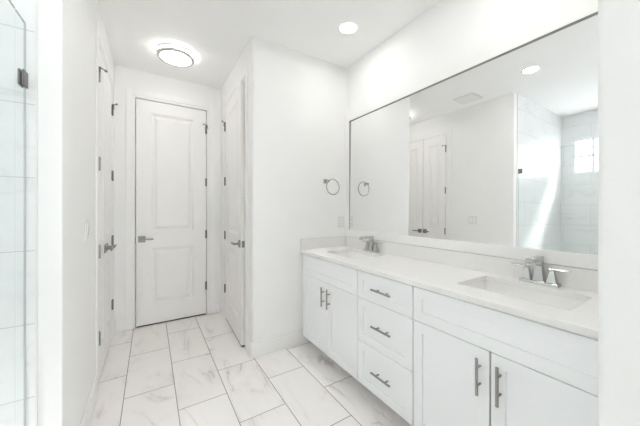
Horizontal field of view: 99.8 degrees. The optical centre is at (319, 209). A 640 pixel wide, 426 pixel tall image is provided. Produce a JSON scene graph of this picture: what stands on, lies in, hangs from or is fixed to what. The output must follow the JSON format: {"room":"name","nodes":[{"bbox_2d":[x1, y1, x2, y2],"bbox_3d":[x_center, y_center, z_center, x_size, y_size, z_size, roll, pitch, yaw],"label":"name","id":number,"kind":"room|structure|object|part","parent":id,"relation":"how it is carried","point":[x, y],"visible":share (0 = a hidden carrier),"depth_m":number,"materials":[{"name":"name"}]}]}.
{"room":"bathroom","nodes":[
{"label":"bathroom","id":0,"kind":"room"},
{"bbox_2d":[38,0,113,425],"bbox_3d":[-2.256,-0.107,1.530,1.561,2.739,1.922,0,0,-32],"label":"wall","id":1,"kind":"structure","parent":0,"point":[66,28],"depth_m":1.18,"materials":[{"name":"paint"}]},
{"bbox_2d":[0,0,34,425],"bbox_3d":[-1.773,-0.107,0.694,1.476,2.739,0.008,0,0,-32],"label":"shower tile","id":2,"kind":"structure","parent":1,"relation":"attached to","point":[11,25],"depth_m":1.06,"materials":[{"name":"tile"}]},
{"bbox_2d":[18,68,27,88],"bbox_3d":[-1.159,-0.509,1.051,0.018,0.060,0.042,0,0,-32],"label":"glass clamp","id":3,"kind":"object","parent":2,"relation":"attached to","point":[22,74],"visible":1,"depth_m":1.04,"materials":[{"name":"metal"}]},
{"bbox_2d":[35,0,37,425],"bbox_3d":[-1.145,-0.107,1.088,0.006,2.739,0.010,0,0,-32],"label":"trim","id":4,"kind":"structure","parent":1,"relation":"attached to","point":[36,1],"depth_m":1.08,"materials":[{"name":"plastic"}]},
{"bbox_2d":[84,219,88,239],"bbox_3d":[-1.343,0.117,1.554,0.008,0.114,0.116,0,0,-32],"label":"light switch","id":5,"kind":"object","parent":1,"relation":"attached to","point":[86,222],"visible":1,"depth_m":1.53,"materials":[{"name":"plastic"}]},
{"bbox_2d":[80,319,115,425],"bbox_3d":[-1.593,1.196,1.955,0.014,0.133,1.910,0,0,-32],"label":"baseboard","id":6,"kind":"structure","parent":1,"relation":"attached to","point":[89,409],"depth_m":1.62,"materials":[{"name":"wood"}]},
{"bbox_2d":[95,22,113,390],"bbox_3d":[-1.774,-0.003,2.240,0.010,2.531,0.987,0,0,-32],"label":"trim","id":7,"kind":"structure","parent":1,"relation":"attached to","point":[98,39],"depth_m":1.83,"materials":[{"name":"wood"}]},
{"bbox_2d":[99,48,113,379],"bbox_3d":[-1.655,0.036,2.062,0.093,2.421,0.420,0,0,-32],"label":"door","id":8,"kind":"structure","parent":1,"relation":"in","point":[103,248],"depth_m":2.13,"materials":[{"name":"wood"}]},
{"bbox_2d":[106,73,117,356],"bbox_3d":[-1.883,0.036,2.424,0.093,2.421,0.420,0,0,-32],"label":"door","id":9,"kind":"structure","parent":1,"relation":"in","point":[109,106],"depth_m":2.45,"materials":[{"name":"wood"}]},
{"bbox_2d":[114,65,220,326],"bbox_3d":[-2.043,-0.107,3.007,3.736,2.739,0.350,0,0,-32],"label":"wall","id":10,"kind":"structure","parent":0,"point":[124,77],"depth_m":2.90,"materials":[{"name":"paint"}]},
{"bbox_2d":[116,301,219,331],"bbox_3d":[-1.654,1.196,3.037,1.035,0.133,0.014,0,0,-32],"label":"baseboard","id":11,"kind":"structure","parent":10,"relation":"attached to","point":[120,323],"depth_m":2.79,"materials":[{"name":"wood"}]},
{"bbox_2d":[126,88,213,329],"bbox_3d":[-1.653,-0.001,3.037,0.869,2.526,0.014,0,0,-32],"label":"trim","id":12,"kind":"structure","parent":10,"relation":"attached to","point":[131,94],"depth_m":2.84,"materials":[{"name":"wood"}]},
{"bbox_2d":[136,98,207,327],"bbox_3d":[-1.641,0.044,3.039,0.718,2.436,0.093,0,0,-32],"label":"door","id":13,"kind":"structure","parent":10,"relation":"in","point":[171,180],"depth_m":3.03,"materials":[{"name":"wood"}]},
{"bbox_3d":[-1.905,0.322,2.882,0.066,0.066,0.008,0,0,-32],"label":"handle","id":14,"kind":"part","parent":13,"relation":"part of","materials":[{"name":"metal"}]},
{"bbox_2d":[221,46,246,317],"bbox_3d":[-0.883,-0.107,2.897,0.120,2.739,1.072,0,0,-32],"label":"wall","id":15,"kind":"structure","parent":0,"point":[240,66],"depth_m":3.12,"materials":[{"name":"paint"}]},
{"bbox_2d":[222,81,244,346],"bbox_3d":[-0.919,0.044,2.788,0.093,2.436,0.783,0,0,-30],"label":"door","id":16,"kind":"structure","parent":15,"relation":"in","point":[234,126],"depth_m":2.63,"materials":[{"name":"wood"}]},
{"bbox_2d":[223,67,247,350],"bbox_3d":[-0.893,-0.001,2.788,0.012,2.526,0.936,0,0,-32],"label":"trim","id":17,"kind":"structure","parent":15,"relation":"attached to","point":[244,76],"depth_m":2.42,"materials":[{"name":"wood"}]},
{"bbox_2d":[220,301,251,356],"bbox_3d":[-0.900,1.196,2.797,0.014,0.133,1.195,0,0,-32],"label":"baseboard","id":18,"kind":"structure","parent":15,"relation":"attached to","point":[249,341],"depth_m":2.37,"materials":[{"name":"wood"}]},
{"bbox_2d":[90,312,411,425],"bbox_3d":[-0.346,1.312,0.425,3.856,0.100,6.528,0,0,-32],"label":"floor","id":19,"kind":"structure","parent":0,"point":[192,371],"depth_m":1.94,"materials":[{"name":"tile"}]},
{"bbox_2d":[303,254,358,379],"bbox_3d":[0.252,0.837,2.329,0.571,0.851,0.817,0,0,-32],"label":"vanity cabinet","id":20,"kind":"object","parent":19,"relation":"on","point":[330,289],"visible":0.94,"depth_m":2.11,"materials":[{"name":"white wood"}]},
{"bbox_3d":[-0.045,0.888,2.349,0.018,0.578,0.400,0,0,-32],"label":"door","id":21,"kind":"part","parent":20,"relation":"part of","materials":[{"name":"wood"}]},
{"bbox_3d":[0.020,0.714,2.196,0.036,0.156,0.012,0,0,-32],"label":"handle","id":22,"kind":"part","parent":20,"relation":"part of","materials":[{"name":"silver metal"}]},
{"bbox_3d":[0.057,0.507,2.188,0.018,0.176,0.780,0,0,-32],"label":"false drawer","id":23,"kind":"part","parent":20,"relation":"part of","materials":[{"name":"wood"}]},
{"bbox_3d":[0.165,0.888,2.016,0.018,0.578,0.373,0,0,-32],"label":"door","id":24,"kind":"part","parent":20,"relation":"part of","materials":[{"name":"wood"}]},
{"bbox_2d":[300,246,597,339],"bbox_3d":[0.597,0.397,1.803,0.551,0.028,2.075,0,0,-32],"label":"countertop","id":25,"kind":"structure","parent":20,"relation":"on","point":[452,281],"depth_m":1.37,"materials":[{"name":"white stone"}]},
{"bbox_2d":[300,236,345,249],"bbox_3d":[0.043,0.332,2.669,0.528,0.101,0.019,0,0,-32],"label":"side splash","id":26,"kind":"object","parent":25,"relation":"on","point":[326,242],"visible":1,"depth_m":2.65,"materials":[{"name":"stone"}]},
{"bbox_2d":[335,252,372,258],"bbox_3d":[0.292,0.491,2.323,0.330,0.159,0.486,0,0,-32],"label":"sink","id":27,"kind":"object","parent":25,"relation":"in","point":[347,254],"visible":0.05,"depth_m":2.53,"materials":[{"name":"ceramic"}]},
{"bbox_2d":[359,236,381,252],"bbox_3d":[0.420,0.311,2.404,0.161,0.142,0.246,0,0,-32],"label":"faucet","id":28,"kind":"object","parent":25,"relation":"on","point":[371,246],"visible":1,"depth_m":2.41,"materials":[{"name":"silver metal"}]},
{"bbox_3d":[0.418,0.303,2.402,0.155,0.126,0.048,0,0,-32],"label":"spout","id":29,"kind":"part","parent":28,"relation":"part of","materials":[{"name":"silver metal"}]},
{"bbox_3d":[0.466,0.374,2.432,0.053,0.016,0.165,0,0,-32],"label":"plate","id":30,"kind":"part","parent":28,"relation":"part of","materials":[{"name":"silver metal"}]},
{"bbox_3d":[0.494,0.334,2.387,0.039,0.065,0.041,0,0,-32],"label":"handle","id":31,"kind":"part","parent":28,"relation":"part of","materials":[{"name":"silver metal"}]},
{"bbox_2d":[467,280,584,309],"bbox_3d":[0.946,0.491,1.284,0.330,0.159,0.481,0,0,-32],"label":"sink","id":32,"kind":"object","parent":25,"relation":"in","point":[565,303],"visible":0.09,"depth_m":1.37,"materials":[{"name":"ceramic"}]},
{"bbox_2d":[512,255,570,287],"bbox_3d":[1.080,0.311,1.355,0.161,0.142,0.246,0,0,-32],"label":"faucet","id":33,"kind":"object","parent":25,"relation":"on","point":[539,277],"visible":1,"depth_m":1.36,"materials":[{"name":"silver metal"}]},
{"bbox_3d":[1.097,0.334,1.429,0.039,0.065,0.041,0,0,-32],"label":"handle","id":34,"kind":"part","parent":33,"relation":"part of","materials":[{"name":"silver metal"}]},
{"bbox_3d":[1.078,0.303,1.354,0.155,0.126,0.048,0,0,-32],"label":"spout","id":35,"kind":"part","parent":33,"relation":"part of","materials":[{"name":"silver metal"}]},
{"bbox_3d":[1.126,0.374,1.384,0.053,0.016,0.165,0,0,-32],"label":"plate","id":36,"kind":"part","parent":33,"relation":"part of","materials":[{"name":"silver metal"}]},
{"bbox_3d":[1.154,0.334,1.339,0.039,0.065,0.041,0,0,-32],"label":"handle","id":37,"kind":"part","parent":33,"relation":"part of","materials":[{"name":"silver metal"}]},
{"bbox_3d":[1.169,0.298,1.314,0.016,0.006,0.082,0,0,-32],"label":"lever","id":38,"kind":"part","parent":33,"relation":"part of","materials":[{"name":"silver metal"}]},
{"bbox_2d":[358,270,414,425],"bbox_3d":[0.592,0.837,1.789,0.571,0.851,0.460,0,0,-32],"label":"base cabinet","id":39,"kind":"object","parent":19,"relation":"on","point":[385,305],"visible":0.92,"depth_m":1.62,"materials":[{"name":"white wood"}]},
{"bbox_3d":[0.371,1.030,1.638,0.036,0.012,0.156,0,0,-32],"label":"handle","id":40,"kind":"part","parent":39,"relation":"part of","materials":[{"name":"silver metal"}]},
{"bbox_3d":[0.371,0.741,1.638,0.036,0.012,0.156,0,0,-32],"label":"handle","id":41,"kind":"part","parent":39,"relation":"part of","materials":[{"name":"silver metal"}]},
{"bbox_3d":[0.371,0.507,1.638,0.036,0.012,0.156,0,0,-32],"label":"handle","id":42,"kind":"part","parent":39,"relation":"part of","materials":[{"name":"silver metal"}]},
{"bbox_3d":[0.389,1.033,1.661,0.018,0.289,0.453,0,0,-32],"label":"drawer","id":43,"kind":"part","parent":39,"relation":"part of","materials":[{"name":"wood"}]},
{"bbox_3d":[0.389,0.742,1.661,0.018,0.285,0.453,0,0,-32],"label":"drawer","id":44,"kind":"part","parent":39,"relation":"part of","materials":[{"name":"wood"}]},
{"bbox_3d":[0.389,0.507,1.661,0.018,0.176,0.453,0,0,-32],"label":"drawer","id":45,"kind":"part","parent":39,"relation":"part of","materials":[{"name":"wood"}]},
{"bbox_2d":[414,286,597,425],"bbox_3d":[0.923,0.837,1.263,0.571,0.851,0.783,0,0,-32],"label":"vanity cabinet","id":46,"kind":"object","parent":19,"relation":"on","point":[475,365],"visible":0.75,"depth_m":1.11,"materials":[{"name":"white wood"}]},
{"bbox_3d":[0.616,0.888,1.300,0.018,0.578,0.385,0,0,-32],"label":"door","id":47,"kind":"part","parent":46,"relation":"part of","materials":[{"name":"wood"}]},
{"bbox_3d":[0.676,0.714,1.154,0.036,0.156,0.012,0,0,-32],"label":"handle","id":48,"kind":"part","parent":46,"relation":"part of","materials":[{"name":"silver metal"}]},
{"bbox_3d":[0.719,0.714,1.086,0.036,0.156,0.012,0,0,-32],"label":"handle","id":49,"kind":"part","parent":46,"relation":"part of","materials":[{"name":"silver metal"}]},
{"bbox_3d":[0.825,0.888,0.969,0.018,0.578,0.384,0,0,-32],"label":"door","id":50,"kind":"part","parent":46,"relation":"part of","materials":[{"name":"wood"}]},
{"bbox_3d":[-0.735,1.217,0.369,0.090,0.090,1.648,0,0,-32],"label":"trim","id":51,"kind":"structure","parent":19,"relation":"on","visible":0},
{"bbox_2d":[14,9,25,425],"bbox_3d":[-1.145,0.216,1.030,0.006,1.904,0.088,0,0,-32],"label":"glass panel","id":52,"kind":"object","parent":51,"relation":"on","point":[17,12],"visible":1,"depth_m":1.06,"materials":[{"name":"clear glass"}]},
{"bbox_2d":[98,0,440,88],"bbox_3d":[-0.346,-1.526,0.425,3.856,0.100,6.528,0,0,-32],"label":"ceiling","id":53,"kind":"structure","parent":0,"point":[217,33],"depth_m":2.19,"materials":[{"name":"paint"}]},
{"bbox_2d":[156,43,193,67],"bbox_3d":[-1.361,-1.448,2.546,0.314,0.056,0.314,0,0,-32],"label":"flush ceiling light","id":54,"kind":"object","parent":53,"relation":"attached to","point":[172,54],"visible":1,"depth_m":2.50,"materials":[{"name":"white glass"}]},
{"bbox_2d":[338,21,358,33],"bbox_3d":[0.229,-1.474,2.195,0.168,0.006,0.168,0,0,-32],"label":"recessed light","id":55,"kind":"object","parent":53,"relation":"in","point":[346,27],"visible":1,"depth_m":2.19,"materials":[{"name":"plastic"}]},
{"bbox_2d":[247,36,345,341],"bbox_3d":[-0.186,-0.107,2.620,1.006,2.739,0.140,0,0,-32],"label":"wall","id":56,"kind":"structure","parent":0,"point":[297,100],"depth_m":2.46,"materials":[{"name":"paint"}]},
{"bbox_2d":[251,329,306,357],"bbox_3d":[-0.354,1.196,2.423,0.536,0.133,0.014,0,0,-32],"label":"baseboard","id":57,"kind":"structure","parent":56,"relation":"attached to","point":[286,340],"depth_m":2.40,"materials":[{"name":"wood"}]},
{"bbox_2d":[323,179,339,194],"bbox_3d":[0.116,-0.220,2.691,0.160,0.160,0.062,0,0,-32],"label":"towel ring","id":58,"kind":"object","parent":56,"relation":"attached to","point":[325,181],"visible":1,"depth_m":2.67,"materials":[{"name":"silver metal"}]},
{"bbox_2d":[338,216,343,227],"bbox_3d":[0.217,0.133,2.786,0.070,0.114,0.008,0,0,-32],"label":"wall outlet","id":59,"kind":"object","parent":56,"relation":"attached to","point":[340,218],"visible":1,"depth_m":2.78,"materials":[{"name":"plastic"}]},
{"bbox_2d":[346,0,592,269],"bbox_3d":[1.235,-0.107,1.421,0.120,2.739,6.528,0,0,-32],"label":"wall","id":60,"kind":"structure","parent":0,"point":[449,33],"depth_m":1.91,"materials":[{"name":"paint"}]},
{"bbox_2d":[345,0,597,269],"bbox_3d":[0.822,-0.343,1.948,0.015,1.243,2.065,0,0,-32],"label":"mirror","id":61,"kind":"object","parent":60,"relation":"attached to","point":[494,152],"visible":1,"depth_m":1.59,"materials":[{"name":"mirror"}]},
{"bbox_2d":[346,236,597,292],"bbox_3d":[0.822,0.332,1.944,0.019,0.101,2.075,0,0,-32],"label":"backsplash","id":62,"kind":"structure","parent":60,"relation":"attached to","point":[583,279],"depth_m":1.65,"materials":[{"name":"stone"}]},
{"bbox_2d":[598,0,639,425],"bbox_3d":[1.009,-0.107,0.757,0.970,2.739,0.125,0,0,-32],"label":"wall","id":63,"kind":"structure","parent":0,"point":[618,20],"depth_m":0.53,"materials":[{"name":"paint"}]}
]}

